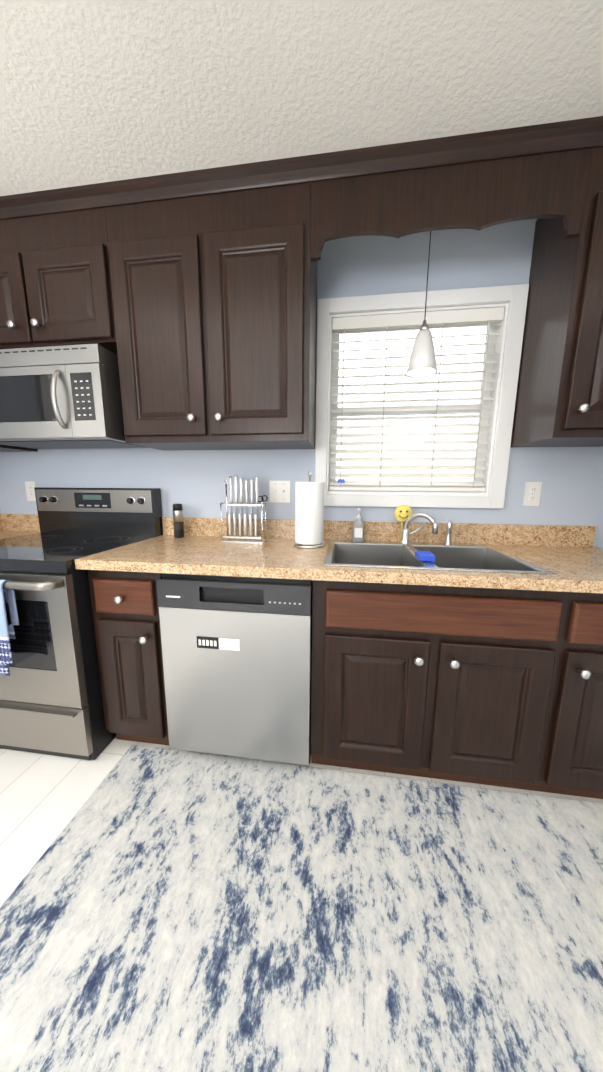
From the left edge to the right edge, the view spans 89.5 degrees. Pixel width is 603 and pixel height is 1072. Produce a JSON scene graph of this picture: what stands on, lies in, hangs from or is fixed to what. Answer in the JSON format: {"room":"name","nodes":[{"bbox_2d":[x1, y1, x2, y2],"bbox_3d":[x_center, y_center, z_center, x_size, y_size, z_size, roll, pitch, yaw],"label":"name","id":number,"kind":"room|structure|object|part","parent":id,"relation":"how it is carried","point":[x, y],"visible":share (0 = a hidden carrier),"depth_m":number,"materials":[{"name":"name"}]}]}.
{"room":"kitchen","nodes":[
{"label":"kitchen","id":0,"kind":"room"},
{"bbox_2d":[0,529,39,538],"bbox_3d":[-1.796,0.035,1.639,0.340,0.040,0.632,2,10,7],"label":"countertop","id":1,"kind":"structure","parent":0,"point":[4,533],"depth_m":1.86,"materials":[{"name":"beige stone"}]},
{"bbox_2d":[0,737,602,906],"bbox_3d":[-0.034,1.321,-0.256,4.595,0.100,4.500,2,10,7],"label":"floor","id":2,"kind":"structure","parent":0,"point":[44,798],"depth_m":1.21,"materials":[{"name":"tile"}]},
{"bbox_2d":[0,487,162,759],"bbox_3d":[-1.252,0.358,1.554,0.762,1.188,0.758,2,10,7],"label":"range","id":3,"kind":"object","parent":2,"relation":"on","point":[51,702],"visible":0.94,"depth_m":1.30,"materials":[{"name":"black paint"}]},
{"bbox_2d":[0,577,15,676],"bbox_3d":[-1.248,0.357,1.194,0.214,0.392,0.052,2,10,7],"label":"towel","id":4,"kind":"object","parent":3,"relation":"hanging from","point":[4,655],"depth_m":1.18,"materials":[{"name":"fabric"}]},
{"bbox_2d":[0,579,19,664],"bbox_3d":[-1.146,0.332,1.176,0.058,0.334,0.053,2,10,7],"label":"towel","id":5,"kind":"object","parent":3,"relation":"hanging from","point":[8,608],"depth_m":1.17,"materials":[{"name":"fabric"}]},
{"bbox_3d":[-1.293,0.177,1.200,0.746,0.034,0.069,2,10,7],"label":"handle","id":6,"kind":"part","parent":3,"relation":"part of","materials":[{"name":"silver metal"}]},
{"bbox_3d":[-1.289,0.544,1.311,0.758,0.888,0.078,2,10,7],"label":"door","id":7,"kind":"part","parent":3,"relation":"part of","materials":[{"name":"silver metal"}]},
{"bbox_2d":[0,532,156,566],"bbox_3d":[-1.249,0.049,1.512,0.762,0.020,0.590,2,10,7],"label":"cooktop","id":8,"kind":"object","parent":3,"relation":"in","point":[42,549],"depth_m":1.46,"materials":[{"name":"black glass"}]},
{"bbox_3d":[-1.211,-0.201,1.752,0.734,0.126,0.030,2,10,7],"label":"panel","id":9,"kind":"part","parent":3,"relation":"part of","materials":[{"name":"silver metal"}]},
{"bbox_2d":[84,569,179,745],"bbox_3d":[-0.697,0.514,1.589,0.326,0.875,0.598,2,10,7],"label":"base cabinet","id":10,"kind":"object","parent":2,"relation":"on","point":[125,609],"depth_m":1.29,"materials":[{"name":"brown wood"}]},
{"bbox_2d":[74,533,331,580],"bbox_3d":[-0.366,0.075,1.454,0.993,0.040,0.632,2,10,7],"label":"countertop","id":11,"kind":"structure","parent":10,"relation":"on","point":[277,557],"depth_m":1.23,"materials":[{"name":"beige stone"}]},
{"bbox_2d":[172,503,183,537],"bbox_3d":[-0.692,-0.087,1.709,0.054,0.190,0.054,2,10,7],"label":"pepper grinder","id":12,"kind":"object","parent":11,"relation":"on","point":[178,520],"visible":1,"depth_m":1.69,"materials":[{"name":"black plastic"}]},
{"bbox_2d":[220,475,267,542],"bbox_3d":[-0.294,-0.143,1.585,0.236,0.345,0.090,2,10,7],"label":"rack","id":13,"kind":"object","parent":11,"relation":"on","point":[236,520],"visible":1,"depth_m":1.58,"materials":[{"name":"silver metal"}]},
{"bbox_2d":[294,471,324,548],"bbox_3d":[0.040,-0.131,1.481,0.154,0.361,0.154,2,10,7],"label":"paper towel holder","id":14,"kind":"object","parent":11,"relation":"on","point":[309,514],"visible":1,"depth_m":1.43,"materials":[{"name":"white paper"}]},
{"bbox_2d":[323,539,557,609],"bbox_3d":[0.510,0.155,1.359,0.795,0.166,0.540,2,10,7],"label":"sink","id":15,"kind":"object","parent":11,"relation":"in","point":[455,555],"depth_m":1.32,"materials":[{"name":"silver metal"}]},
{"bbox_2d":[156,573,312,765],"bbox_3d":[-0.232,0.535,1.508,0.608,0.866,0.587,2,10,7],"label":"dishwasher","id":16,"kind":"object","parent":2,"relation":"on","point":[237,658],"visible":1,"depth_m":1.21,"materials":[{"name":"silver metal"}]},
{"bbox_2d":[0,744,602,1071],"bbox_3d":[0.173,1.148,0.455,2.176,0.008,1.702,2,10,7],"label":"rug","id":17,"kind":"object","parent":2,"relation":"on","point":[166,910],"visible":1,"depth_m":0.84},
{"bbox_2d":[310,581,571,791],"bbox_3d":[0.507,0.634,1.448,0.872,0.700,0.598,2,10,7],"label":"base cabinet","id":18,"kind":"object","parent":2,"relation":"on","point":[472,653],"depth_m":1.14,"materials":[{"name":"brown wood"}]},
{"bbox_2d":[324,537,431,616],"bbox_3d":[0.312,0.154,1.354,0.350,0.166,0.432,2,10,7],"label":"base cabinet","id":19,"kind":"object","parent":18,"relation":"on","point":[365,576],"depth_m":1.11,"materials":[{"name":"brown wood"}]},
{"bbox_2d":[352,508,363,541],"bbox_3d":[0.297,-0.057,1.588,0.062,0.173,0.065,2,10,7],"label":"soap dispenser","id":20,"kind":"object","parent":19,"relation":"on","point":[358,530],"visible":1,"depth_m":1.57,"materials":[{"name":"white"}]},
{"bbox_2d":[394,505,411,540],"bbox_3d":[0.530,-0.064,1.596,0.088,0.196,0.032,2,10,7],"label":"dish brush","id":21,"kind":"object","parent":19,"relation":"on","point":[402,513],"visible":0.81,"depth_m":1.57,"materials":[{"name":"yellow plastic"}]},
{"bbox_2d":[408,541,551,620],"bbox_3d":[0.698,0.165,1.304,0.350,0.166,0.432,2,10,7],"label":"base cabinet","id":22,"kind":"object","parent":18,"relation":"on","point":[469,579],"depth_m":1.07,"materials":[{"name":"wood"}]},
{"bbox_2d":[415,551,435,561],"bbox_3d":[0.493,0.081,1.216,0.060,0.026,0.080,2,10,7],"label":"sponge","id":23,"kind":"object","parent":22,"relation":"on","point":[428,556],"visible":1,"depth_m":1.18,"materials":[{"name":"blue"}]},
{"bbox_2d":[399,513,452,544],"bbox_3d":[0.630,-0.036,1.514,0.257,0.160,0.113,2,10,7],"label":"faucet","id":24,"kind":"object","parent":22,"relation":"on","point":[405,533],"depth_m":1.53,"materials":[{"name":"silver metal"}]},
{"bbox_2d":[544,581,602,798],"bbox_3d":[1.183,0.652,1.360,0.492,0.700,0.598,2,10,7],"label":"base cabinet","id":25,"kind":"object","parent":2,"relation":"on","point":[577,766],"depth_m":1.07,"materials":[{"name":"brown wood"}]},
{"bbox_2d":[0,219,602,547],"bbox_3d":[0.262,-0.273,1.689,4.595,2.407,0.100,2,10,7],"label":"wall","id":26,"kind":"structure","parent":0,"point":[193,484],"depth_m":1.53,"materials":[{"name":"paint"}]},
{"bbox_2d":[0,521,3,528],"bbox_3d":[-1.955,-0.040,1.642,0.020,0.104,0.602,2,10,7],"label":"backsplash","id":27,"kind":"structure","parent":26,"relation":"attached to","point":[1,522],"depth_m":1.93,"materials":[{"name":"beige stone"}]},
{"bbox_2d":[0,445,37,451],"bbox_3d":[-1.779,-0.984,1.620,0.325,1.004,0.333,2,10,7],"label":"upper cabinet","id":28,"kind":"object","parent":26,"relation":"attached to","point":[3,448],"depth_m":1.77,"materials":[{"name":"brown wood"}]},
{"bbox_2d":[25,481,35,500],"bbox_3d":[-1.681,-0.278,1.892,0.072,0.120,0.008,2,10,7],"label":"electrical outlet","id":29,"kind":"object","parent":26,"relation":"attached to","point":[30,489],"visible":0.98,"depth_m":1.89,"materials":[{"name":"white plastic"}]},
{"bbox_2d":[0,183,111,349],"bbox_3d":[-1.212,-1.185,1.510,0.816,0.565,0.333,2,10,7],"label":"upper cabinet","id":30,"kind":"object","parent":26,"relation":"attached to","point":[54,257],"depth_m":1.33,"materials":[{"name":"brown wood"}]},
{"bbox_2d":[0,344,147,448],"bbox_3d":[-1.226,-0.666,1.542,0.762,0.389,0.442,2,10,7],"label":"over-the-range microwave","id":31,"kind":"object","parent":30,"relation":"attached to","point":[61,397],"visible":0.96,"depth_m":1.36,"materials":[{"name":"silver metal"}]},
{"bbox_3d":[-1.247,-0.643,1.384,0.762,0.382,0.027,2,10,7],"label":"door","id":32,"kind":"part","parent":31,"relation":"part of","materials":[{"name":"silver metal"}]},
{"bbox_3d":[-1.069,-0.602,1.333,0.024,0.249,0.053,2,10,7],"label":"handle","id":33,"kind":"part","parent":31,"relation":"part of","materials":[{"name":"silver metal"}]},
{"bbox_2d":[100,154,319,450],"bbox_3d":[-0.378,-0.945,1.439,0.869,1.004,0.333,2,10,7],"label":"upper cabinet","id":34,"kind":"object","parent":26,"relation":"attached to","point":[189,298],"depth_m":1.27,"materials":[{"name":"brown wood"}]},
{"bbox_2d":[269,481,289,502],"bbox_3d":[-0.121,-0.245,1.684,0.116,0.120,0.017,2,10,7],"label":"light switch","id":35,"kind":"object","parent":26,"relation":"attached to","point":[279,491],"visible":1,"depth_m":1.69,"materials":[{"name":"white plastic"}]},
{"bbox_2d":[0,514,595,548],"bbox_3d":[-0.237,-0.044,1.730,3.404,0.104,0.020,2,10,7],"label":"backsplash","id":36,"kind":"structure","parent":26,"relation":"attached to","point":[566,536],"depth_m":1.61,"materials":[{"name":"beige stone"}]},
{"bbox_2d":[315,284,528,508],"bbox_3d":[0.558,-0.662,1.575,0.958,1.014,0.118,2,10,7],"label":"window","id":37,"kind":"structure","parent":26,"relation":"in","point":[514,298],"depth_m":1.52,"materials":[{"name":"white paint"}]},
{"bbox_3d":[0.558,-0.670,1.610,0.806,0.858,0.036,2,10,7],"label":"window sash","id":38,"kind":"part","parent":37,"relation":"part of","materials":[{"name":"white"}]},
{"bbox_2d":[329,307,503,491],"bbox_3d":[0.551,-0.662,1.560,0.798,0.852,0.050,2,10,7],"label":"window blinds","id":39,"kind":"object","parent":37,"relation":"attached to","point":[488,317],"visible":0.92,"depth_m":1.56,"materials":[{"name":"white plastic"}]},
{"bbox_2d":[523,482,541,505],"bbox_3d":[1.157,-0.210,1.524,0.072,0.120,0.008,2,10,7],"label":"electrical outlet","id":40,"kind":"object","parent":26,"relation":"attached to","point":[532,492],"visible":1,"depth_m":1.52,"materials":[{"name":"white plastic"}]},
{"bbox_2d":[510,116,602,446],"bbox_3d":[1.220,-0.901,1.232,0.422,1.004,0.333,2,10,7],"label":"upper cabinet","id":41,"kind":"object","parent":26,"relation":"attached to","point":[559,403],"depth_m":1.15,"materials":[{"name":"brown wood"}]},
{"bbox_3d":[0.218,-1.372,1.117,4.389,0.050,0.043,2,10,7],"label":"crown","id":42,"kind":"part","parent":41,"relation":"part of","materials":[{"name":"brown wood"}]},
{"bbox_2d":[0,0,602,195],"bbox_3d":[-0.018,-1.152,-0.669,4.595,0.100,4.500,2,10,7],"label":"ceiling","id":43,"kind":"structure","parent":0,"point":[96,91],"depth_m":0.91,"materials":[{"name":"white paint"}]},
{"bbox_2d":[406,231,437,378],"bbox_3d":[0.524,-1.060,1.267,0.130,0.712,0.130,2,10,7],"label":"pendant light","id":44,"kind":"object","parent":43,"relation":"hanging from","point":[422,363],"visible":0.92,"depth_m":1.28,"materials":[{"name":"white glass"}]},
{"bbox_3d":[0.522,-0.791,1.312,0.130,0.168,0.130,2,10,7],"label":"pendant shade","id":45,"kind":"part","parent":44,"relation":"part of","materials":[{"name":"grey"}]},
{"bbox_3d":[0.525,-1.142,1.253,0.100,0.544,0.100,2,10,7],"label":"pendant cord","id":46,"kind":"part","parent":44,"relation":"part of","materials":[{"name":"black plastic"}]},
{"label":"outside","id":47,"kind":"structure","parent":0,"visible":0},
{"bbox_2d":[336,326,485,480],"bbox_3d":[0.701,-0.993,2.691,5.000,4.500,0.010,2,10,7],"label":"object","id":48,"kind":"structure","parent":47,"point":[407,352],"depth_m":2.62,"materials":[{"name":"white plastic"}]}
]}

